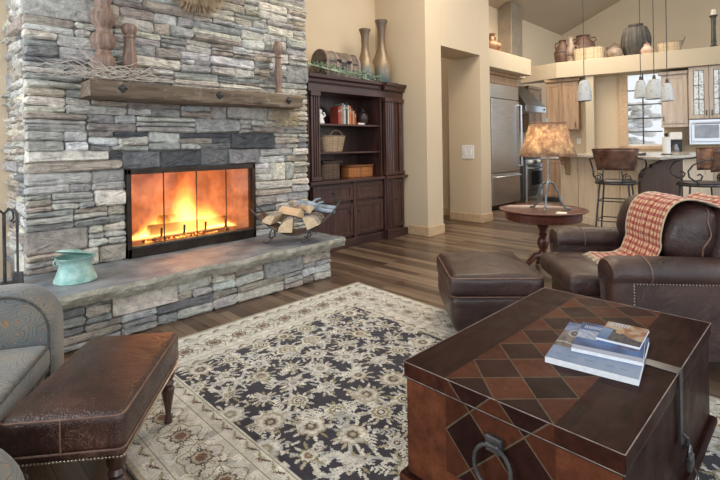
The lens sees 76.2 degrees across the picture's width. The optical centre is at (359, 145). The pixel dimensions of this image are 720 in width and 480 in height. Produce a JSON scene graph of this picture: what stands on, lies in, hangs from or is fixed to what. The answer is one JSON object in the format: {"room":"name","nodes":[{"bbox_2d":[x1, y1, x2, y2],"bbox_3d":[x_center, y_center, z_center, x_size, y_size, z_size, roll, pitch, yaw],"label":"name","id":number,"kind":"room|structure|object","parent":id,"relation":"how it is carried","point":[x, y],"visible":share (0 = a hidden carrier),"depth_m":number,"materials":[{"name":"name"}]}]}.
{"room":"living room","nodes":[
{"label":"living room","id":0,"kind":"room"},
{"bbox_2d":[0,0,374,278],"bbox_3d":[-2.652,-0.935,4.036,0.180,4.450,8.060,-1,0,45],"label":"wall","id":1,"kind":"structure","parent":0,"point":[331,25],"depth_m":6.11,"materials":[{"name":"paint"}]},
{"bbox_2d":[26,194,719,479],"bbox_3d":[1.663,1.275,4.169,11.500,0.100,14.250,-1,0,45],"label":"floor","id":2,"kind":"structure","parent":0,"point":[404,265],"depth_m":4.51,"materials":[{"name":"brown wood"}]},
{"bbox_2d":[0,283,63,479],"bbox_3d":[-1.542,0.843,1.391,1.252,0.861,1.270,-1,0,-17],"label":"patterned armchair","id":3,"kind":"object","parent":2,"relation":"on","point":[31,316],"visible":0.73,"depth_m":1.90,"materials":[{"name":"fabric"}]},
{"bbox_2d":[0,346,49,420],"bbox_3d":[-1.532,0.881,1.394,0.760,0.155,0.910,-1,0,-17],"label":"seat cushion","id":4,"kind":"object","parent":3,"relation":"on","point":[22,368],"depth_m":1.73,"materials":[{"name":"fabric"}]},
{"bbox_2d":[0,332,178,479],"bbox_3d":[-0.984,1.051,1.772,0.386,0.429,0.672,-1,0,-7],"label":"footstool","id":5,"kind":"object","parent":2,"relation":"on","point":[94,404],"visible":0.97,"depth_m":1.54,"materials":[{"name":"leather"}]},
{"bbox_2d":[0,0,345,352],"bbox_3d":[-1.607,-1.002,3.936,1.462,4.561,3.028,-1,0,45],"label":"stone fireplace","id":6,"kind":"object","parent":2,"relation":"on","point":[72,140],"visible":0.88,"depth_m":3.61,"materials":[{"name":"stone"}]},
{"bbox_2d":[0,207,14,284],"bbox_3d":[-2.307,0.660,2.978,0.200,0.506,0.200,-1,0,0],"label":"stand","id":7,"kind":"object","parent":6,"relation":"on","point":[4,282],"visible":0.83,"depth_m":2.97,"materials":[{"name":"metal"}]},
{"bbox_2d":[10,208,23,283],"bbox_3d":[-2.225,0.655,2.978,0.075,0.503,0.018,-1,0,0],"label":"shovel","id":8,"kind":"object","parent":7,"relation":"hanging from","point":[17,276],"visible":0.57,"depth_m":2.97,"materials":[{"name":"metal"}]},
{"bbox_2d":[53,249,96,285],"bbox_3d":[-1.914,0.794,3.073,0.256,0.226,0.273,-1,0,27],"label":"ceramic pot","id":9,"kind":"object","parent":6,"relation":"on","point":[75,267],"visible":1,"depth_m":3.00,"materials":[{"name":"ceramic"}]},
{"bbox_2d":[89,0,115,80],"bbox_3d":[-1.925,-0.876,3.434,0.184,0.800,0.184,-1,0,45],"label":"wooden candlestick","id":10,"kind":"object","parent":6,"relation":"on","point":[101,17],"visible":0.81,"depth_m":3.38,"materials":[{"name":"brown wood"}]},
{"bbox_2d":[15,41,190,83],"bbox_3d":[-1.841,-0.609,3.406,0.334,0.250,1.184,-1,0,45],"label":"garland","id":11,"kind":"object","parent":6,"relation":"on","point":[121,72],"visible":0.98,"depth_m":3.34},
{"bbox_2d":[121,23,137,82],"bbox_3d":[-1.796,-0.712,3.577,0.124,0.468,0.124,-1,0,45],"label":"wooden candlestick","id":12,"kind":"object","parent":6,"relation":"on","point":[129,57],"visible":0.78,"depth_m":3.54,"materials":[{"name":"brown wood"}]},
{"bbox_2d":[124,164,255,258],"bbox_3d":[-1.622,0.544,4.252,0.554,0.712,1.180,-1,0,45],"label":"fireplace insert","id":13,"kind":"object","parent":6,"relation":"in","point":[229,191],"depth_m":4.37,"materials":[{"name":"brown metal"}]},
{"bbox_2d":[146,219,204,235],"bbox_3d":[-1.645,0.730,4.123,0.100,0.098,0.500,-1,-1,42],"label":"log","id":14,"kind":"object","parent":13,"relation":"on","point":[152,230],"visible":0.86,"depth_m":4.07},
{"bbox_2d":[144,230,217,242],"bbox_3d":[-1.604,0.865,4.244,0.311,0.090,0.711,-1,0,45],"label":"embers","id":15,"kind":"object","parent":13,"relation":"in","point":[199,233],"visible":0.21,"depth_m":4.28},
{"bbox_2d":[203,215,225,225],"bbox_3d":[-1.476,0.732,4.336,0.423,0.099,0.093,-1,0,-39],"label":"log","id":16,"kind":"object","parent":13,"relation":"on","point":[218,220],"visible":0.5,"depth_m":4.37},
{"bbox_3d":[-1.670,0.743,4.316,0.103,0.096,0.550,-1,0,44],"label":"log","id":17,"kind":"object","parent":13,"relation":"on","visible":0},
{"bbox_2d":[157,210,209,223],"bbox_3d":[-1.640,0.676,4.285,0.098,0.124,0.524,-1,0,30],"label":"log","id":18,"kind":"object","parent":17,"relation":"on","point":[185,216],"visible":0.65,"depth_m":4.23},
{"bbox_2d":[172,0,225,19],"bbox_3d":[-1.436,-1.434,4.026,0.227,0.634,0.627,-1,0,45],"label":"hanging pelt","id":19,"kind":"object","parent":6,"relation":"attached to","point":[212,5],"visible":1,"depth_m":4.04,"materials":[{"name":"beige fur"}]},
{"bbox_2d":[168,85,301,94],"bbox_3d":[-1.105,-0.508,4.216,0.235,0.031,1.454,-1,0,45],"label":"garland","id":20,"kind":"object","parent":6,"relation":"on","point":[168,85],"visible":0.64,"depth_m":4.19},
{"bbox_2d":[273,41,282,94],"bbox_3d":[-0.815,-0.764,4.575,0.100,0.542,0.100,-1,0,45],"label":"wooden candlestick","id":21,"kind":"object","parent":6,"relation":"on","point":[277,47],"visible":0.83,"depth_m":4.54,"materials":[{"name":"brown wood"}]},
{"bbox_2d":[266,109,306,127],"bbox_3d":[-0.748,-0.285,4.704,0.094,0.259,0.514,-1,0,45],"label":"dried grass","id":22,"kind":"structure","parent":6,"relation":"attached to","point":[279,113],"depth_m":4.70,"materials":[{"name":"plant"}]},
{"bbox_2d":[249,200,340,243],"bbox_3d":[-0.589,0.708,4.260,0.816,0.358,0.284,-1,0,0],"label":"cradle","id":23,"kind":"object","parent":6,"relation":"on","point":[295,232],"visible":0.7,"depth_m":4.15,"materials":[{"name":"black metal"}]},
{"bbox_2d":[262,212,284,224],"bbox_3d":[-0.789,0.669,4.264,0.123,0.083,0.320,-1,0,11],"label":"log","id":24,"kind":"object","parent":23,"relation":"in","point":[273,218],"visible":0.81,"depth_m":4.14,"materials":[{"name":"wood"}]},
{"bbox_2d":[278,216,293,232],"bbox_3d":[-0.676,0.713,4.214,0.132,0.121,0.320,-1,0,-6],"label":"log","id":25,"kind":"object","parent":23,"relation":"in","point":[286,226],"visible":0.92,"depth_m":4.06,"materials":[{"name":"wood"}]},
{"bbox_2d":[278,206,303,218],"bbox_3d":[-0.650,0.627,4.288,0.082,0.094,0.320,-1,0,-43],"label":"log","id":26,"kind":"object","parent":25,"relation":"on","point":[287,211],"visible":0.85,"depth_m":4.24,"materials":[{"name":"wood"}]},
{"bbox_2d":[303,212,323,229],"bbox_3d":[-0.417,0.692,4.226,0.153,0.115,0.320,-1,0,7],"label":"log","id":27,"kind":"object","parent":23,"relation":"in","point":[313,219],"visible":0.92,"depth_m":4.07,"materials":[{"name":"beige wood"}]},
{"bbox_2d":[294,202,314,213],"bbox_3d":[-0.522,0.577,4.285,0.086,0.078,0.320,-1,0,-29],"label":"log","id":28,"kind":"object","parent":27,"relation":"on","point":[306,208],"visible":0.85,"depth_m":4.19,"materials":[{"name":"beige wood"}]},
{"bbox_2d":[297,198,335,209],"bbox_3d":[-0.412,0.554,4.315,0.366,0.126,0.065,-1,0,-2],"label":"branch","id":29,"kind":"object","parent":23,"relation":"in","point":[332,207],"visible":0.7,"depth_m":4.30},
{"bbox_2d":[311,201,334,213],"bbox_3d":[-0.371,0.571,4.235,0.285,0.118,0.048,-1,0,2],"label":"branch","id":30,"kind":"object","parent":23,"relation":"in","point":[316,208],"visible":0.8,"depth_m":4.22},
{"bbox_2d":[305,72,407,250],"bbox_3d":[-0.130,0.209,5.988,0.615,2.085,1.735,-1,0,45],"label":"bookcase","id":31,"kind":"object","parent":2,"relation":"on","point":[371,208],"visible":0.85,"depth_m":6.04,"materials":[{"name":"brown wood"}]},
{"bbox_2d":[320,109,325,122],"bbox_3d":[-0.490,-0.357,5.610,0.125,0.185,0.119,-1,0,12],"label":"figurine","id":32,"kind":"object","parent":31,"relation":"on","point":[321,114],"visible":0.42,"depth_m":5.58,"materials":[{"name":"white ceramic"}]},
{"bbox_2d":[321,160,341,179],"bbox_3d":[-0.427,0.305,5.738,0.276,0.230,0.326,-1,0,45],"label":"woven box","id":33,"kind":"object","parent":31,"relation":"on","point":[330,169],"visible":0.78,"depth_m":5.62,"materials":[{"name":"wicker"}]},
{"bbox_2d":[320,130,344,151],"bbox_3d":[-0.384,-0.056,5.788,0.276,0.279,0.416,-1,0,45],"label":"wicker basket","id":34,"kind":"object","parent":31,"relation":"on","point":[328,143],"visible":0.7,"depth_m":5.66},
{"bbox_2d":[330,107,339,123],"bbox_3d":[-0.317,-0.377,5.836,0.155,0.220,0.030,-1,0,45],"label":"book","id":35,"kind":"object","parent":31,"relation":"on","point":[334,111],"visible":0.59,"depth_m":5.81,"materials":[{"name":"paper"}]},
{"bbox_2d":[311,49,360,78],"bbox_3d":[-0.305,-1.020,5.928,0.327,0.375,0.614,-1,0,45],"label":"trunk","id":36,"kind":"object","parent":31,"relation":"on","point":[350,62],"visible":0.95,"depth_m":5.77,"materials":[{"name":"wood"}]},
{"bbox_2d":[332,106,341,123],"bbox_3d":[-0.293,-0.385,5.861,0.155,0.235,0.028,-1,0,45],"label":"book","id":37,"kind":"object","parent":31,"relation":"on","point":[332,106],"visible":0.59,"depth_m":5.81,"materials":[{"name":"paper"}]},
{"bbox_2d":[334,103,343,123],"bbox_3d":[-0.269,-0.403,5.885,0.155,0.270,0.030,-1,0,45],"label":"book","id":38,"kind":"object","parent":31,"relation":"on","point":[338,104],"visible":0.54,"depth_m":5.83,"materials":[{"name":"paper"}]},
{"bbox_2d":[307,60,382,81],"bbox_3d":[-0.154,-0.925,5.747,1.283,0.185,0.209,-1,0,-43],"label":"leaf garland","id":39,"kind":"object","parent":31,"relation":"on","point":[347,72],"visible":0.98,"depth_m":5.72,"materials":[{"name":"green plant"}]},
{"bbox_2d":[344,105,345,123],"bbox_3d":[-0.247,-0.393,5.908,0.155,0.250,0.024,-1,0,45],"label":"book","id":40,"kind":"object","parent":31,"relation":"on","point":[344,105],"visible":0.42,"depth_m":5.85,"materials":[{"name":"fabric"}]},
{"bbox_2d":[343,102,347,123],"bbox_3d":[-0.225,-0.411,5.931,0.155,0.285,0.030,-1,0,45],"label":"book","id":41,"kind":"object","parent":31,"relation":"on","point":[345,103],"visible":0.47,"depth_m":5.88,"materials":[{"name":"paper"}]},
{"bbox_2d":[308,176,385,185],"bbox_3d":[-0.303,0.437,5.856,0.550,0.035,1.280,-1,0,44],"label":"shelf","id":42,"kind":"structure","parent":31,"relation":"on","point":[342,180],"depth_m":5.64,"materials":[{"name":"brown wood"}]},
{"bbox_2d":[349,106,350,123],"bbox_3d":[-0.181,-0.389,5.975,0.155,0.240,0.030,-1,0,45],"label":"book","id":43,"kind":"object","parent":31,"relation":"on","point":[349,106],"visible":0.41,"depth_m":5.92,"materials":[{"name":"paper"}]},
{"bbox_2d":[340,164,372,177],"bbox_3d":[-0.041,0.335,6.116,0.268,0.159,0.498,-1,0,45],"label":"woven basket","id":44,"kind":"object","parent":31,"relation":"on","point":[353,170],"visible":1,"depth_m":5.96,"materials":[{"name":"orange wicker"}]},
{"bbox_2d":[356,109,368,124],"bbox_3d":[0.032,-0.388,6.230,0.170,0.230,0.170,-1,0,45],"label":"jar","id":45,"kind":"object","parent":31,"relation":"on","point":[362,116],"visible":0.88,"depth_m":6.17,"materials":[{"name":"ceramic"}]},
{"bbox_2d":[359,28,374,79],"bbox_3d":[0.069,-1.206,6.223,0.256,0.735,0.256,-1,0,45],"label":"vase","id":46,"kind":"object","parent":31,"relation":"on","point":[365,59],"visible":0.71,"depth_m":6.16,"materials":[{"name":"ceramic"}]},
{"bbox_2d":[373,19,391,81],"bbox_3d":[0.305,-1.304,6.494,0.300,0.925,0.300,-1,0,45],"label":"vase","id":47,"kind":"object","parent":31,"relation":"on","point":[382,64],"visible":0.81,"depth_m":6.41,"materials":[{"name":"ceramic"}]},
{"bbox_2d":[385,174,407,178],"bbox_3d":[0.313,0.428,6.461,0.580,0.035,0.445,-1,0,44],"label":"countertop","id":48,"kind":"structure","parent":31,"relation":"on","point":[400,175],"depth_m":6.25,"materials":[{"name":"brown wood"}]},
{"bbox_2d":[124,282,719,479],"bbox_3d":[0.431,1.238,2.099,3.566,0.008,2.340,-1,0,45],"label":"area rug","id":49,"kind":"object","parent":2,"relation":"on","point":[314,387],"visible":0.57,"depth_m":2.27,"materials":[{"name":"fabric"}]},
{"bbox_2d":[437,251,543,331],"bbox_3d":[0.860,1.001,3.150,0.586,0.472,0.676,-1,0,2],"label":"leather ottoman","id":50,"kind":"object","parent":49,"relation":"on","point":[473,286],"visible":0.8,"depth_m":2.83,"materials":[{"name":"brown leather"}]},
{"bbox_2d":[437,251,543,296],"bbox_3d":[0.858,0.864,3.150,0.586,0.198,0.676,-1,0,2],"label":"cushion","id":51,"kind":"object","parent":50,"relation":"on","point":[460,273],"depth_m":2.86,"materials":[{"name":"brown leather"}]},
{"bbox_2d":[400,287,717,479],"bbox_3d":[0.840,0.999,1.825,1.230,0.452,0.775,-1,0,-44],"label":"storage chest","id":52,"kind":"object","parent":49,"relation":"on","point":[484,401],"visible":0.94,"depth_m":1.54,"materials":[{"name":"brown wood"}]},
{"bbox_2d":[545,322,648,385],"bbox_3d":[0.898,0.766,1.722,0.290,0.020,0.391,-1,0,36],"label":"book","id":53,"kind":"object","parent":52,"relation":"on","point":[560,353],"visible":0.4,"depth_m":1.61,"materials":[{"name":"paper"}]},
{"bbox_2d":[571,322,644,365],"bbox_3d":[0.951,0.748,1.747,0.225,0.012,0.286,-1,0,34],"label":"book","id":54,"kind":"object","parent":53,"relation":"on","point":[585,342],"visible":0.77,"depth_m":1.68,"materials":[{"name":"paper"}]},
{"bbox_2d":[596,321,648,349],"bbox_3d":[1.024,0.736,1.787,0.145,0.008,0.206,-1,0,41],"label":"book","id":55,"kind":"object","parent":54,"relation":"on","point":[612,332],"visible":1,"depth_m":1.77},
{"bbox_2d":[685,444,698,479],"bbox_3d":[1.119,1.075,1.545,0.052,0.132,0.032,-1,0,-44],"label":"padlock","id":56,"kind":"object","parent":52,"relation":"hanging from","point":[690,459],"visible":1,"depth_m":1.54,"materials":[{"name":"metal"}]},
{"bbox_2d":[448,0,491,214],"bbox_3d":[1.783,-1.227,7.540,0.600,4.900,0.300,-1,0,45],"label":"wall pier","id":57,"kind":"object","parent":2,"relation":"on","point":[469,77],"visible":0.75,"depth_m":7.38,"materials":[{"name":"paint"}]},
{"bbox_2d":[450,211,481,222],"bbox_3d":[1.707,1.157,7.426,0.600,0.135,0.018,-1,0,45],"label":"baseboard","id":58,"kind":"object","parent":57,"relation":"attached to","point":[469,217],"visible":1,"depth_m":7.40,"materials":[{"name":"brown wood"}]},
{"bbox_2d":[462,145,473,158],"bbox_3d":[1.740,0.104,7.377,0.205,0.211,0.020,-1,0,45],"label":"light switch","id":59,"kind":"object","parent":57,"relation":"attached to","point":[467,150],"visible":1,"depth_m":7.37,"materials":[{"name":"white plastic"}]},
{"bbox_2d":[482,212,492,222],"bbox_3d":[2.038,1.152,7.322,0.018,0.135,0.333,-1,0,45],"label":"baseboard","id":60,"kind":"object","parent":57,"relation":"attached to","point":[488,217],"visible":1,"depth_m":7.30,"materials":[{"name":"brown wood"}]},
{"bbox_2d":[490,83,522,209],"bbox_3d":[2.543,0.031,9.069,0.913,2.360,1.120,-1,0,45],"label":"refrigerator","id":61,"kind":"object","parent":2,"relation":"on","point":[504,106],"visible":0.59,"depth_m":8.77,"materials":[{"name":"metal"}]},
{"bbox_2d":[520,157,542,201],"bbox_3d":[3.676,0.712,10.307,0.819,0.964,1.220,-1,0,45],"label":"range","id":62,"kind":"object","parent":2,"relation":"on","point":[531,170],"visible":0.47,"depth_m":9.78,"materials":[{"name":"metal"}]},
{"bbox_2d":[520,157,540,159],"bbox_3d":[3.641,0.277,10.335,0.740,0.035,1.220,-1,0,44],"label":"cooktop","id":63,"kind":"object","parent":62,"relation":"in","point":[524,158],"depth_m":9.92,"materials":[{"name":"metal"}]},
{"bbox_2d":[499,203,588,265],"bbox_3d":[1.762,0.914,4.420,0.800,0.614,0.800,-1,0,45],"label":"pedestal table","id":64,"kind":"object","parent":2,"relation":"on","point":[519,213],"visible":0.86,"depth_m":4.33,"materials":[{"name":"brown wood"}]},
{"bbox_2d":[520,118,576,211],"bbox_3d":[1.818,0.177,4.440,0.519,0.885,0.519,-1,0,0],"label":"table lamp","id":65,"kind":"object","parent":64,"relation":"on","point":[547,139],"visible":1,"depth_m":4.28,"materials":[{"name":"fabric"}]},
{"bbox_2d":[541,157,560,201],"bbox_3d":[4.600,0.705,9.579,1.440,0.950,0.638,-1,0,33],"label":"base cabinet","id":66,"kind":"object","parent":2,"relation":"on","point":[554,162],"visible":0.16,"depth_m":9.63,"materials":[{"name":"brown wood"}]},
{"bbox_2d":[589,148,646,226],"bbox_3d":[3.266,0.615,5.862,0.659,1.174,0.534,-1,0,37],"label":"bar stool","id":67,"kind":"object","parent":2,"relation":"on","point":[621,159],"visible":0.92,"depth_m":5.71,"materials":[{"name":"metal"}]},
{"bbox_2d":[540,194,719,361],"bbox_3d":[1.836,0.779,2.994,1.120,0.886,1.175,-1,0,6],"label":"leather armchair","id":68,"kind":"object","parent":2,"relation":"on","point":[683,280],"visible":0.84,"depth_m":2.61,"materials":[{"name":"brown leather"}]},
{"bbox_2d":[540,251,600,295],"bbox_3d":[1.678,0.828,3.011,0.800,0.175,0.670,-1,0,6],"label":"seat cushion","id":69,"kind":"object","parent":68,"relation":"on","point":[576,272],"depth_m":2.89,"materials":[{"name":"brown leather"}]},
{"bbox_2d":[582,191,719,263],"bbox_3d":[1.927,0.535,2.898,0.862,0.452,0.478,-1,0,6],"label":"throw blanket","id":70,"kind":"object","parent":68,"relation":"on","point":[647,213],"visible":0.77,"depth_m":2.91,"materials":[{"name":"red fabric"}]},
{"bbox_2d":[616,194,716,256],"bbox_3d":[1.996,0.530,3.017,0.359,0.391,0.830,-1,0,6],"label":"cushion","id":71,"kind":"object","parent":68,"relation":"on","point":[689,228],"depth_m":2.65,"materials":[{"name":"brown leather"}]},
{"bbox_2d":[559,152,712,226],"bbox_3d":[4.160,0.657,7.190,3.154,1.060,1.971,-1,0,-39],"label":"kitchen island","id":72,"kind":"object","parent":2,"relation":"on","point":[579,188],"visible":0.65,"depth_m":6.63,"materials":[{"name":"wood"}]},
{"bbox_2d":[661,133,672,154],"bbox_3d":[4.220,-0.026,6.320,0.140,0.301,0.140,-1,0,0],"label":"towel stand","id":73,"kind":"object","parent":72,"relation":"on","point":[666,141],"visible":1,"depth_m":6.29,"materials":[{"name":"white paper"}]},
{"bbox_2d":[669,147,719,195],"bbox_3d":[4.071,0.602,5.443,0.534,1.174,0.659,-1,0,18],"label":"bar stool","id":74,"kind":"object","parent":2,"relation":"on","point":[707,158],"visible":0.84,"depth_m":5.44,"materials":[{"name":"metal"}]},
{"bbox_2d":[713,172,719,195],"bbox_3d":[6.179,0.681,8.560,2.300,0.950,0.638,-1,0,33],"label":"base cabinet","id":75,"kind":"object","parent":2,"relation":"on","point":[716,191],"visible":0.02,"depth_m":8.15,"materials":[{"name":"brown wood"}]},
{"bbox_2d":[669,132,681,151],"bbox_3d":[6.002,-0.021,8.726,0.200,0.460,0.260,-1,0,33],"label":"coffee maker","id":76,"kind":"object","parent":75,"relation":"on","point":[676,137],"visible":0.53,"depth_m":8.64,"materials":[{"name":"white plastic"}]},
{"bbox_2d":[375,0,442,233],"bbox_3d":[0.623,-1.210,6.716,1.100,4.900,0.360,-1,0,45],"label":"wall","id":77,"kind":"structure","parent":0,"point":[412,31],"depth_m":6.36,"materials":[{"name":"paint"}]},
{"bbox_2d":[409,225,427,236],"bbox_3d":[0.805,1.170,6.308,0.320,0.135,0.018,-1,0,45],"label":"baseboard","id":78,"kind":"structure","parent":77,"relation":"attached to","point":[413,229],"depth_m":6.30,"materials":[{"name":"brown wood"}]},
{"bbox_2d":[428,224,444,236],"bbox_3d":[1.055,1.167,6.322,0.018,0.135,0.388,-1,0,45],"label":"baseboard","id":79,"kind":"structure","parent":77,"relation":"attached to","point":[438,229],"depth_m":6.30,"materials":[{"name":"brown wood"}]},
{"bbox_2d":[441,57,449,207],"bbox_3d":[0.700,-0.911,8.930,2.900,4.300,0.160,-1,0,45],"label":"wall","id":80,"kind":"structure","parent":0,"point":[444,61],"depth_m":8.04,"materials":[{"name":"paint"}]},
{"bbox_2d":[443,208,449,215],"bbox_3d":[0.670,1.173,8.867,2.900,0.135,0.018,-1,0,45],"label":"baseboard","id":81,"kind":"structure","parent":80,"relation":"attached to","point":[446,211],"depth_m":8.03,"materials":[{"name":"brown wood"}]},
{"bbox_2d":[440,0,479,59],"bbox_3d":[1.318,-2.540,7.016,0.500,2.260,1.070,-1,0,45],"label":"wall header","id":82,"kind":"structure","parent":0,"point":[459,19],"depth_m":6.87,"materials":[{"name":"paint"}]},
{"bbox_2d":[489,6,560,152],"bbox_3d":[3.514,-1.028,10.903,0.150,4.450,6.700,-1,0,45],"label":"wall","id":83,"kind":"structure","parent":0,"point":[538,43],"depth_m":11.89,"materials":[{"name":"paint"}]},
{"bbox_2d":[490,70,518,87],"bbox_3d":[2.497,-1.269,9.109,0.820,0.232,1.240,-1,0,45],"label":"upper cabinet","id":84,"kind":"object","parent":83,"relation":"attached to","point":[499,78],"visible":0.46,"depth_m":8.82,"materials":[{"name":"brown wood"}]},
{"bbox_2d":[489,48,530,76],"bbox_3d":[2.322,-1.545,8.835,1.060,0.320,2.090,-1,0,45],"label":"trim","id":85,"kind":"structure","parent":83,"relation":"attached to","point":[499,61],"depth_m":8.58,"materials":[{"name":"paint"}]},
{"bbox_2d":[489,33,501,50],"bbox_3d":[2.477,-1.904,8.656,0.380,0.390,0.380,-1,0,45],"label":"urn","id":86,"kind":"object","parent":85,"relation":"on","point":[493,44],"visible":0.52,"depth_m":8.51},
{"bbox_2d":[498,3,545,113],"bbox_3d":[3.609,-1.960,10.347,0.766,2.450,1.040,-1,0,45],"label":"range hood","id":87,"kind":"object","parent":83,"relation":"attached to","point":[509,14],"visible":0.64,"depth_m":10.31,"materials":[{"name":"metal"}]},
{"bbox_2d":[519,85,541,132],"bbox_3d":[4.112,-0.868,11.152,0.330,1.100,0.750,-1,0,45],"label":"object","id":88,"kind":"object","parent":83,"relation":"attached to","point":[536,92],"visible":0.48,"depth_m":10.94,"materials":[{"name":"brown wood"}]},
{"bbox_2d":[489,0,620,34],"bbox_3d":[2.867,-4.807,5.524,6.550,3.425,18.000,-1,0,45],"label":"ceiling","id":89,"kind":"structure","parent":0,"point":[559,17],"depth_m":11.75,"materials":[{"name":"paint"}]},
{"bbox_2d":[577,0,591,101],"bbox_3d":[3.393,-2.533,7.000,0.210,3.709,0.210,-1,0,45],"label":"pendant lamp","id":90,"kind":"object","parent":89,"relation":"hanging from","point":[584,94],"visible":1,"depth_m":6.94,"materials":[{"name":"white glass"}]},
{"bbox_2d":[634,0,645,98],"bbox_3d":[4.007,-2.720,6.600,0.166,4.074,0.166,-1,0,45],"label":"pendant lamp","id":91,"kind":"object","parent":89,"relation":"hanging from","point":[640,87],"visible":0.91,"depth_m":6.56,"materials":[{"name":"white glass"}]},
{"bbox_2d":[645,0,661,99],"bbox_3d":[4.008,-2.750,6.300,0.220,4.224,0.220,-1,0,45],"label":"pendant lamp","id":92,"kind":"object","parent":89,"relation":"hanging from","point":[654,86],"visible":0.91,"depth_m":6.24,"materials":[{"name":"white glass"}]},
{"bbox_2d":[661,0,673,101],"bbox_3d":[3.985,-2.770,6.000,0.150,4.378,0.150,-1,0,45],"label":"pendant lamp","id":93,"kind":"object","parent":89,"relation":"hanging from","point":[667,94],"visible":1,"depth_m":5.97,"materials":[{"name":"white glass"}]},
{"bbox_2d":[585,75,596,152],"bbox_3d":[4.816,-0.628,9.568,0.150,1.610,0.420,-1,0,33],"label":"wall","id":94,"kind":"structure","parent":0,"point":[591,141],"depth_m":9.40,"materials":[{"name":"paint"}]},
{"bbox_2d":[561,0,719,57],"bbox_3d":[8.913,-4.622,11.127,7.500,4.473,0.150,-1,0,33],"label":"wall","id":95,"kind":"structure","parent":0,"point":[691,19],"depth_m":11.82,"materials":[{"name":"paint"}]},
{"bbox_2d":[569,76,719,152],"bbox_3d":[6.124,-0.148,9.056,3.950,2.610,0.130,-1,0,33],"label":"wall","id":96,"kind":"structure","parent":0,"point":[607,88],"depth_m":9.59,"materials":[{"name":"paint"}]},
{"bbox_2d":[544,77,580,130],"bbox_3d":[4.372,-0.872,9.872,0.700,1.100,0.368,-1,0,33],"label":"upper cabinet","id":97,"kind":"object","parent":96,"relation":"attached to","point":[562,105],"visible":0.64,"depth_m":9.73,"materials":[{"name":"brown wood"}]},
{"bbox_2d":[521,46,719,83],"bbox_3d":[5.706,-1.609,9.043,5.600,0.325,0.620,-1,0,33],"label":"trim","id":98,"kind":"structure","parent":96,"relation":"attached to","point":[677,60],"depth_m":9.01,"materials":[{"name":"paint"}]},
{"bbox_2d":[554,40,567,62],"bbox_3d":[4.415,-2.018,10.004,0.352,0.530,0.352,-1,0,33],"label":"jug","id":99,"kind":"object","parent":98,"relation":"on","point":[560,54],"visible":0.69,"depth_m":9.90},
{"bbox_2d":[566,36,574,61],"bbox_3d":[4.501,-2.035,9.805,0.184,0.560,0.184,-1,0,33],"label":"bottle","id":100,"kind":"object","parent":98,"relation":"on","point":[570,54],"visible":0.74,"depth_m":9.75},
{"bbox_2d":[573,34,596,48],"bbox_3d":[4.934,-2.091,10.144,0.550,0.660,0.520,-1,0,33],"label":"urn","id":101,"kind":"object","parent":98,"relation":"on","point":[588,42],"visible":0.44,"depth_m":10.00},
{"bbox_2d":[573,45,604,60],"bbox_3d":[4.766,-1.945,9.564,0.612,0.373,0.336,-1,0,33],"label":"basket","id":102,"kind":"object","parent":98,"relation":"on","point":[594,52],"visible":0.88,"depth_m":9.41,"materials":[{"name":"wicker"}]},
{"bbox_2d":[606,43,622,56],"bbox_3d":[5.162,-1.927,9.320,0.306,0.326,0.300,-1,0,33],"label":"teapot","id":103,"kind":"object","parent":98,"relation":"on","point":[614,51],"visible":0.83,"depth_m":9.23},
{"bbox_2d":[621,23,651,55],"bbox_3d":[5.565,-2.106,9.261,0.538,0.670,0.365,-1,0,33],"label":"urn","id":104,"kind":"object","parent":98,"relation":"on","point":[631,44],"visible":0.78,"depth_m":9.14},
{"bbox_2d":[641,42,652,53],"bbox_3d":[5.587,-1.896,8.939,0.220,0.250,0.220,-1,0,33],"label":"clay pot","id":105,"kind":"object","parent":98,"relation":"on","point":[646,48],"visible":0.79,"depth_m":8.88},
{"bbox_2d":[657,35,685,51],"bbox_3d":[5.965,-1.935,8.790,0.453,0.318,0.276,-1,0,33],"label":"basket","id":106,"kind":"object","parent":98,"relation":"on","point":[671,45],"visible":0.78,"depth_m":8.69,"materials":[{"name":"beige wicker"}]},
{"bbox_2d":[709,9,717,46],"bbox_3d":[6.490,-2.147,8.425,0.160,0.725,0.160,-1,0,33],"label":"candlestick","id":107,"kind":"object","parent":98,"relation":"on","point":[713,15],"visible":0.85,"depth_m":8.39,"materials":[{"name":"metal"}]},
{"bbox_2d":[619,74,662,148],"bbox_3d":[5.711,-0.687,9.287,0.800,1.520,0.180,-1,0,33],"label":"window","id":108,"kind":"structure","parent":96,"relation":"in","point":[623,79],"depth_m":9.37,"materials":[{"name":"brown wood"}]},
{"bbox_2d":[639,149,661,151],"bbox_3d":[5.727,0.588,9.319,0.760,1.150,0.130,-1,0,33],"label":"sill","id":109,"kind":"structure","parent":96,"relation":"attached to","point":[640,150],"depth_m":9.18,"materials":[{"name":"paint"}]},
{"bbox_2d":[658,70,688,127],"bbox_3d":[6.007,-0.876,8.815,0.465,1.060,0.370,-1,0,33],"label":"upper cabinet","id":110,"kind":"object","parent":96,"relation":"attached to","point":[674,113],"visible":0.97,"depth_m":8.66,"materials":[{"name":"brown wood"}]},
{"bbox_2d":[687,65,719,119],"bbox_3d":[6.691,-0.974,8.332,1.200,0.965,0.438,-1,0,33],"label":"upper cabinet","id":111,"kind":"object","parent":96,"relation":"attached to","point":[703,81],"visible":0.97,"depth_m":8.38,"materials":[{"name":"brown wood"}]},
{"bbox_2d":[688,119,719,144],"bbox_3d":[6.469,-0.251,8.468,0.660,0.465,0.442,-1,0,33],"label":"microwave","id":112,"kind":"object","parent":111,"relation":"attached to","point":[700,131],"visible":0.98,"depth_m":8.39,"materials":[{"name":"metal"}]},
{"bbox_3d":[10.965,1.284,13.991,20.000,0.300,12.700,-1,0,44],"label":"trim","id":113,"kind":"structure","parent":0,"visible":0},
{"bbox_2d":[628,102,661,143],"bbox_3d":[7.982,-0.096,13.477,1.486,2.368,2.516,-1,0,45],"label":"shrub","id":114,"kind":"object","parent":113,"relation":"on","point":[636,112],"visible":0.3,"depth_m":12.75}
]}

